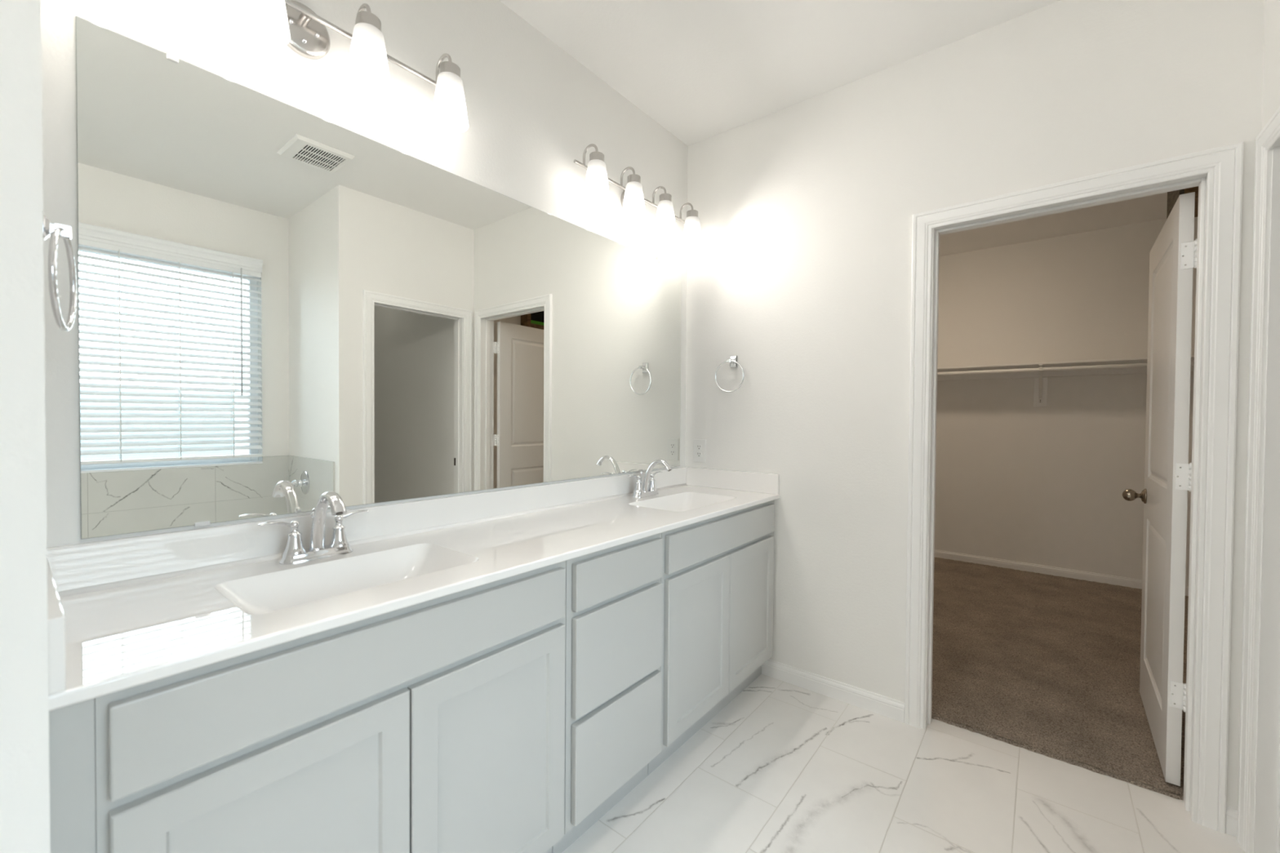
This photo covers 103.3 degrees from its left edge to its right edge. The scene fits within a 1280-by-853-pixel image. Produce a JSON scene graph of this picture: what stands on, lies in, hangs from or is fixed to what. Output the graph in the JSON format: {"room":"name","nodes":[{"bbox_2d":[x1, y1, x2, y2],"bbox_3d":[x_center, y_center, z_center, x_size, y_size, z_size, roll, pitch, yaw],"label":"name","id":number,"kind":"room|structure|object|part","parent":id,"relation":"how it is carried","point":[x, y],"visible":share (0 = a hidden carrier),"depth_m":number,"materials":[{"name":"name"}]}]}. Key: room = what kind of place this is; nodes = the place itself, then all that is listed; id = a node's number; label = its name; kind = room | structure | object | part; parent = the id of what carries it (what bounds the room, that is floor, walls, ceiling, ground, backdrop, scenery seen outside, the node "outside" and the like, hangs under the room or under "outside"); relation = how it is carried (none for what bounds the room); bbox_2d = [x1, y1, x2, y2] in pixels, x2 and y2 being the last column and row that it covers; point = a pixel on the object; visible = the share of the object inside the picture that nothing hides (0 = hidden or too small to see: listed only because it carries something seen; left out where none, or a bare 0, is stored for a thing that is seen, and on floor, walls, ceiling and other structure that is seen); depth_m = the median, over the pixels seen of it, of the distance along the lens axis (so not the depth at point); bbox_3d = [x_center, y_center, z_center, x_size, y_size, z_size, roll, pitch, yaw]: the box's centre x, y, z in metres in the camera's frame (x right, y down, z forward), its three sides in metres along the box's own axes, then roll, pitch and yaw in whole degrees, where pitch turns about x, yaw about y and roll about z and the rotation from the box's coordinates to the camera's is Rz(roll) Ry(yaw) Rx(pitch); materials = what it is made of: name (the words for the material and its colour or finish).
{"room":"bathroom","nodes":[
{"label":"bathroom","id":0,"kind":"room"},
{"bbox_2d":[0,0,50,852],"bbox_3d":[-1.284,-0.129,0.357,0.620,2.738,1.100,1,1,39],"label":"wall","id":1,"kind":"structure","parent":0,"point":[24,767],"depth_m":0.58,"materials":[{"name":"white paint"}]},
{"bbox_2d":[43,212,76,331],"bbox_3d":[-0.936,-0.248,0.808,0.162,0.188,0.043,1,1,45],"label":"towel ring","id":2,"kind":"object","parent":1,"relation":"attached to","point":[57,231],"visible":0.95,"depth_m":0.80,"materials":[{"name":"silver metal"}]},
{"bbox_3d":[-0.942,-0.313,0.797,0.040,0.058,0.017,1,1,39],"label":"mounting plate","id":3,"kind":"part","parent":2,"relation":"part of","materials":[{"name":"silver metal"}]},
{"bbox_3d":[-0.930,-0.313,0.812,0.017,0.017,0.026,1,1,39],"label":"post","id":4,"kind":"part","parent":2,"relation":"part of","materials":[{"name":"silver metal"}]},
{"bbox_2d":[40,0,688,547],"bbox_3d":[-0.820,-0.144,1.532,0.120,2.738,3.515,1,1,39],"label":"wall","id":5,"kind":"structure","parent":0,"point":[533,109],"depth_m":1.57,"materials":[{"name":"white paint"}]},
{"bbox_2d":[232,0,468,133],"bbox_3d":[-0.819,-1.024,1.274,0.174,0.221,0.810,1,1,39],"label":"vanity light","id":6,"kind":"object","parent":5,"relation":"attached to","point":[292,24],"visible":1,"depth_m":1.32,"materials":[{"name":"white glass"}]},
{"bbox_3d":[-0.866,-0.979,1.161,0.105,0.134,0.105,1,1,39],"label":"lamp shade","id":7,"kind":"part","parent":6,"relation":"part of","materials":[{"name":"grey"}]},
{"bbox_3d":[-0.747,-1.097,1.366,0.082,0.077,0.010,1,1,39],"label":"arm","id":8,"kind":"part","parent":6,"relation":"part of","materials":[{"name":"silver metal"}]},
{"bbox_3d":[-0.720,-0.981,1.345,0.105,0.134,0.105,1,1,39],"label":"lamp shade","id":9,"kind":"part","parent":6,"relation":"part of","materials":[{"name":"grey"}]},
{"bbox_3d":[-0.600,-1.099,1.549,0.082,0.077,0.010,1,1,39],"label":"arm","id":10,"kind":"part","parent":6,"relation":"part of","materials":[{"name":"silver metal"}]},
{"bbox_3d":[-0.573,-0.983,1.529,0.105,0.134,0.105,1,1,39],"label":"lamp shade","id":11,"kind":"part","parent":6,"relation":"part of","materials":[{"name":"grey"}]},
{"bbox_2d":[46,466,686,591],"bbox_3d":[-0.460,0.279,1.879,0.019,0.098,2.297,1,1,39],"label":"backsplash","id":12,"kind":"structure","parent":5,"relation":"attached to","point":[76,566],"depth_m":1.28,"materials":[{"name":"white stone"}]},
{"bbox_2d":[75,15,681,539],"bbox_3d":[-0.459,-0.313,1.876,0.009,1.078,2.176,1,1,39],"label":"wall mirror","id":13,"kind":"object","parent":5,"relation":"attached to","point":[282,306],"visible":1,"depth_m":1.36,"materials":[{"name":"grey mirror"}]},
{"bbox_2d":[573,143,702,248],"bbox_3d":[0.020,-1.034,2.326,0.174,0.221,0.810,1,1,39],"label":"vanity light","id":14,"kind":"object","parent":5,"relation":"attached to","point":[596,187],"visible":1,"depth_m":2.21,"materials":[{"name":"white glass"}]},
{"bbox_3d":[-0.201,-1.104,2.050,0.082,0.077,0.010,1,1,39],"label":"arm","id":15,"kind":"part","parent":14,"relation":"part of","materials":[{"name":"silver metal"}]},
{"bbox_3d":[-0.173,-0.988,2.030,0.105,0.134,0.105,1,1,39],"label":"lamp shade","id":16,"kind":"part","parent":14,"relation":"part of","materials":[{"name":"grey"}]},
{"bbox_3d":[-0.054,-1.105,2.234,0.082,0.077,0.010,1,1,39],"label":"arm","id":17,"kind":"part","parent":14,"relation":"part of","materials":[{"name":"silver metal"}]},
{"bbox_3d":[-0.027,-0.990,2.214,0.105,0.134,0.105,1,1,39],"label":"lamp shade","id":18,"kind":"part","parent":14,"relation":"part of","materials":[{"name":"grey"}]},
{"bbox_3d":[0.092,-1.107,2.418,0.082,0.077,0.010,1,1,39],"label":"arm","id":19,"kind":"part","parent":14,"relation":"part of","materials":[{"name":"silver metal"}]},
{"bbox_3d":[0.120,-0.992,2.397,0.105,0.134,0.105,1,1,39],"label":"lamp shade","id":20,"kind":"part","parent":14,"relation":"part of","materials":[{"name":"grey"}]},
{"bbox_3d":[0.239,-1.109,2.602,0.082,0.077,0.010,1,1,39],"label":"arm","id":21,"kind":"part","parent":14,"relation":"part of","materials":[{"name":"silver metal"}]},
{"bbox_3d":[0.266,-0.993,2.581,0.105,0.134,0.105,1,1,39],"label":"lamp shade","id":22,"kind":"part","parent":14,"relation":"part of","materials":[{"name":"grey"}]},
{"bbox_2d":[499,0,1167,256],"bbox_3d":[1.788,-1.540,1.238,4.520,0.100,6.570,1,1,39],"label":"ceiling","id":23,"kind":"structure","parent":0,"point":[701,70],"depth_m":2.03,"materials":[{"name":"white paint"}]},
{"bbox_2d":[562,556,1244,852],"bbox_3d":[1.736,1.271,1.244,4.520,0.075,6.470,1,1,39],"label":"floor","id":24,"kind":"structure","parent":0,"point":[783,766],"depth_m":1.87,"materials":[{"name":"tile"}]},
{"bbox_2d":[48,560,565,852],"bbox_3d":[-0.688,0.794,1.188,0.538,0.874,0.924,1,1,39],"label":"vanity cabinet","id":25,"kind":"object","parent":24,"relation":"on","point":[437,725],"visible":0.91,"depth_m":0.94,"materials":[{"name":"grey wood"}]},
{"bbox_3d":[-0.608,0.827,0.875,0.020,0.578,0.422,1,1,39],"label":"door","id":26,"kind":"part","parent":25,"relation":"part of","materials":[{"name":"grey wood"}]},
{"bbox_2d":[46,466,779,711],"bbox_3d":[-0.255,0.345,1.716,0.546,0.222,2.297,1,1,39],"label":"countertop","id":27,"kind":"structure","parent":25,"relation":"on","point":[123,613],"depth_m":1.18,"materials":[{"name":"white stone"}]},
{"bbox_2d":[257,491,368,564],"bbox_3d":[-0.782,0.247,1.263,0.177,0.176,0.249,1,1,39],"label":"faucet","id":28,"kind":"object","parent":27,"relation":"on","point":[295,552],"visible":1,"depth_m":1.27,"materials":[{"name":"silver metal"}]},
{"bbox_3d":[-0.883,0.239,1.229,0.017,0.018,0.071,1,1,39],"label":"lever","id":29,"kind":"part","parent":28,"relation":"part of","materials":[{"name":"silver metal"}]},
{"bbox_3d":[-0.859,0.275,1.260,0.047,0.083,0.047,1,1,39],"label":"handle","id":30,"kind":"part","parent":28,"relation":"part of","materials":[{"name":"silver metal"}]},
{"bbox_3d":[-0.828,0.324,1.300,0.055,0.021,0.166,1,1,39],"label":"plate","id":31,"kind":"part","parent":28,"relation":"part of","materials":[{"name":"silver metal"}]},
{"bbox_3d":[-0.777,0.239,1.259,0.165,0.160,0.037,1,1,39],"label":"spout","id":32,"kind":"part","parent":28,"relation":"part of","materials":[{"name":"silver metal"}]},
{"bbox_3d":[-0.796,0.274,1.339,0.047,0.083,0.047,1,1,39],"label":"handle","id":33,"kind":"part","parent":28,"relation":"part of","materials":[{"name":"silver metal"}]},
{"bbox_3d":[-0.771,0.237,1.368,0.017,0.018,0.071,1,1,39],"label":"lever","id":34,"kind":"part","parent":28,"relation":"part of","materials":[{"name":"silver metal"}]},
{"bbox_2d":[213,543,479,614],"bbox_3d":[-0.655,0.399,1.183,0.280,0.124,0.486,1,1,39],"label":"sink basin","id":35,"kind":"object","parent":27,"relation":"in","point":[277,591],"depth_m":1.24,"materials":[{"name":"white ceramic"}]},
{"bbox_2d":[627,458,671,497],"bbox_3d":[0.071,0.236,2.333,0.177,0.176,0.249,1,1,39],"label":"faucet","id":36,"kind":"object","parent":27,"relation":"on","point":[646,491],"visible":1,"depth_m":2.34,"materials":[{"name":"silver metal"}]},
{"bbox_3d":[-0.005,0.264,2.330,0.047,0.083,0.047,1,1,39],"label":"handle","id":37,"kind":"part","parent":36,"relation":"part of","materials":[{"name":"silver metal"}]},
{"bbox_3d":[0.007,0.258,2.385,0.013,0.093,0.013,0,1,5],"label":"lift rod","id":38,"kind":"part","parent":36,"relation":"part of","materials":[{"name":"silver metal"}]},
{"bbox_3d":[0.026,0.313,2.370,0.055,0.021,0.166,1,1,39],"label":"plate","id":39,"kind":"part","parent":36,"relation":"part of","materials":[{"name":"silver metal"}]},
{"bbox_3d":[0.058,0.264,2.409,0.047,0.083,0.047,1,1,39],"label":"handle","id":40,"kind":"part","parent":36,"relation":"part of","materials":[{"name":"silver metal"}]},
{"bbox_3d":[0.076,0.228,2.329,0.165,0.160,0.037,1,1,39],"label":"spout","id":41,"kind":"part","parent":36,"relation":"part of","materials":[{"name":"silver metal"}]},
{"bbox_2d":[627,492,736,511],"bbox_3d":[0.195,0.389,2.233,0.280,0.124,0.486,1,1,39],"label":"sink basin","id":42,"kind":"object","parent":27,"relation":"in","point":[679,501],"depth_m":2.39,"materials":[{"name":"white ceramic"}]},
{"bbox_3d":[-0.342,0.824,1.208,0.020,0.578,0.422,1,1,39],"label":"door","id":43,"kind":"part","parent":25,"relation":"part of","materials":[{"name":"grey wood"}]},
{"bbox_2d":[551,533,662,852],"bbox_3d":[-0.261,0.789,1.724,0.538,0.874,0.441,1,1,39],"label":"base cabinet","id":44,"kind":"object","parent":24,"relation":"on","point":[613,680],"visible":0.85,"depth_m":1.51,"materials":[{"name":"grey wood"}]},
{"bbox_3d":[-0.060,0.970,1.566,0.020,0.279,0.403,1,1,39],"label":"drawer","id":45,"kind":"part","parent":44,"relation":"part of","materials":[{"name":"grey wood"}]},
{"bbox_3d":[-0.058,0.671,1.561,0.020,0.282,0.403,1,1,39],"label":"drawer","id":46,"kind":"part","parent":44,"relation":"part of","materials":[{"name":"grey wood"}]},
{"bbox_3d":[-0.056,0.445,1.558,0.020,0.133,0.403,1,1,39],"label":"drawer","id":47,"kind":"part","parent":44,"relation":"part of","materials":[{"name":"grey wood"}]},
{"bbox_2d":[648,500,774,775],"bbox_3d":[0.166,0.784,2.260,0.538,0.874,0.927,1,1,39],"label":"vanity cabinet","id":48,"kind":"object","parent":24,"relation":"on","point":[717,579],"visible":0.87,"depth_m":1.99,"materials":[{"name":"grey wood"}]},
{"bbox_3d":[0.225,0.817,1.920,0.020,0.578,0.432,1,1,39],"label":"door","id":49,"kind":"part","parent":48,"relation":"part of","materials":[{"name":"grey wood"}]},
{"bbox_3d":[0.497,0.813,2.260,0.020,0.578,0.430,1,1,39],"label":"door","id":50,"kind":"part","parent":48,"relation":"part of","materials":[{"name":"grey wood"}]},
{"bbox_2d":[684,0,1265,808],"bbox_3d":[2.006,-0.122,1.452,4.400,2.738,0.115,1,1,39],"label":"wall","id":51,"kind":"structure","parent":0,"point":[801,273],"depth_m":2.17,"materials":[{"name":"white paint"}]},
{"bbox_2d":[693,439,706,462],"bbox_3d":[0.319,0.131,2.722,0.077,0.124,0.008,1,1,39],"label":"wall outlet","id":52,"kind":"object","parent":51,"relation":"attached to","point":[699,445],"visible":1,"depth_m":2.72,"materials":[{"name":"white plastic"}]},
{"bbox_2d":[696,452,702,457],"bbox_3d":[0.317,0.151,2.720,0.032,0.028,0.003,1,1,39],"label":"receptacle","id":53,"kind":"object","parent":52,"relation":"attached to","point":[698,454],"depth_m":2.72,"materials":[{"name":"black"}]},
{"bbox_2d":[696,444,702,449],"bbox_3d":[0.318,0.112,2.720,0.032,0.028,0.003,1,1,39],"label":"receptacle","id":54,"kind":"object","parent":52,"relation":"attached to","point":[698,446],"depth_m":2.72,"materials":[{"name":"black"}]},
{"bbox_2d":[715,355,744,392],"bbox_3d":[0.463,-0.266,2.572,0.163,0.188,0.055,1,1,39],"label":"towel ring","id":55,"kind":"object","parent":51,"relation":"attached to","point":[733,359],"visible":1,"depth_m":2.58,"materials":[{"name":"silver metal"}]},
{"bbox_3d":[0.476,-0.332,2.586,0.040,0.058,0.017,1,1,39],"label":"mounting plate","id":56,"kind":"part","parent":55,"relation":"part of","materials":[{"name":"silver metal"}]},
{"bbox_2d":[761,658,904,723],"bbox_3d":[0.669,1.182,2.450,1.104,0.079,0.013,1,1,39],"label":"baseboard","id":57,"kind":"structure","parent":51,"relation":"attached to","point":[875,703],"depth_m":2.27,"materials":[{"name":"white wood"}]},
{"bbox_2d":[904,106,1279,852],"bbox_3d":[1.297,0.186,1.496,1.045,2.111,0.972,1,1,39],"label":"door frame","id":58,"kind":"structure","parent":51,"relation":"attached to","point":[1217,172],"depth_m":1.56,"materials":[{"name":"white wood"}]},
{"bbox_2d":[1122,191,1197,786],"bbox_3d":[2.052,0.217,1.985,0.189,2.000,0.792,1,1,40],"label":"door","id":59,"kind":"structure","parent":51,"relation":"in","point":[1173,255],"depth_m":1.80,"materials":[{"name":"painted wood"},{"name":"antique nickel"}]},
{"bbox_3d":[2.213,0.309,2.281,0.061,0.053,0.053,1,1,40],"label":"knob","id":60,"kind":"part","parent":59,"relation":"part of","materials":[{"name":"silver metal"}]},
{"bbox_2d":[1225,805,1237,836],"bbox_3d":[1.810,1.205,1.541,0.037,0.079,0.013,1,1,39],"label":"baseboard","id":61,"kind":"structure","parent":51,"relation":"attached to","point":[1231,828],"depth_m":1.54,"materials":[{"name":"white wood"}]},
{"bbox_2d":[934,217,1197,586],"bbox_3d":[3.521,-0.152,4.008,3.820,2.738,0.100,1,1,39],"label":"wall","id":62,"kind":"structure","parent":0,"point":[1016,480],"depth_m":4.11,"materials":[{"name":"white paint"}]},
{"bbox_2d":[1033,364,1048,406],"bbox_3d":[3.177,-0.319,4.018,0.092,0.320,0.309,1,1,39],"label":"shelf bracket","id":63,"kind":"object","parent":62,"relation":"attached to","point":[1040,384],"visible":0.99,"depth_m":4.11,"materials":[{"name":"white metal"}]},
{"bbox_3d":[3.172,-0.335,4.011,0.021,0.288,0.292,1,1,39],"label":"bracket arm","id":64,"kind":"part","parent":63,"relation":"part of","materials":[{"name":"white plastic"}]},
{"bbox_2d":[934,549,1188,595],"bbox_3d":[3.307,1.174,4.119,3.050,0.079,0.013,1,1,39],"label":"baseboard","id":65,"kind":"structure","parent":62,"relation":"attached to","point":[1056,571],"depth_m":4.12,"materials":[{"name":"white wood"}]},
{"bbox_2d":[937,355,1194,381],"bbox_3d":[3.230,-0.447,3.981,3.046,0.095,0.299,1,1,39],"label":"closet shelf","id":66,"kind":"object","parent":62,"relation":"attached to","point":[1131,360],"visible":0.26,"depth_m":4.01,"materials":[{"name":"white wood"}]},
{"bbox_2d":[1262,0,1279,128],"bbox_3d":[1.576,-0.120,1.092,0.115,2.738,0.985,1,1,39],"label":"wall","id":67,"kind":"structure","parent":0,"point":[1271,83],"depth_m":1.45,"materials":[{"name":"white paint"}]},
{"bbox_3d":[1.179,-0.169,3.998,0.170,2.738,2.835,1,1,39],"label":"wall","id":68,"kind":"structure","parent":0,"visible":0},
{"bbox_2d":[937,360,1194,376],"bbox_3d":[3.149,-0.439,3.880,3.049,0.060,0.060,1,1,39],"label":"rod","id":69,"kind":"object","parent":68,"relation":"attached to","point":[1131,365],"visible":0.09,"depth_m":3.87,"materials":[{"name":"white metal"}]}
]}

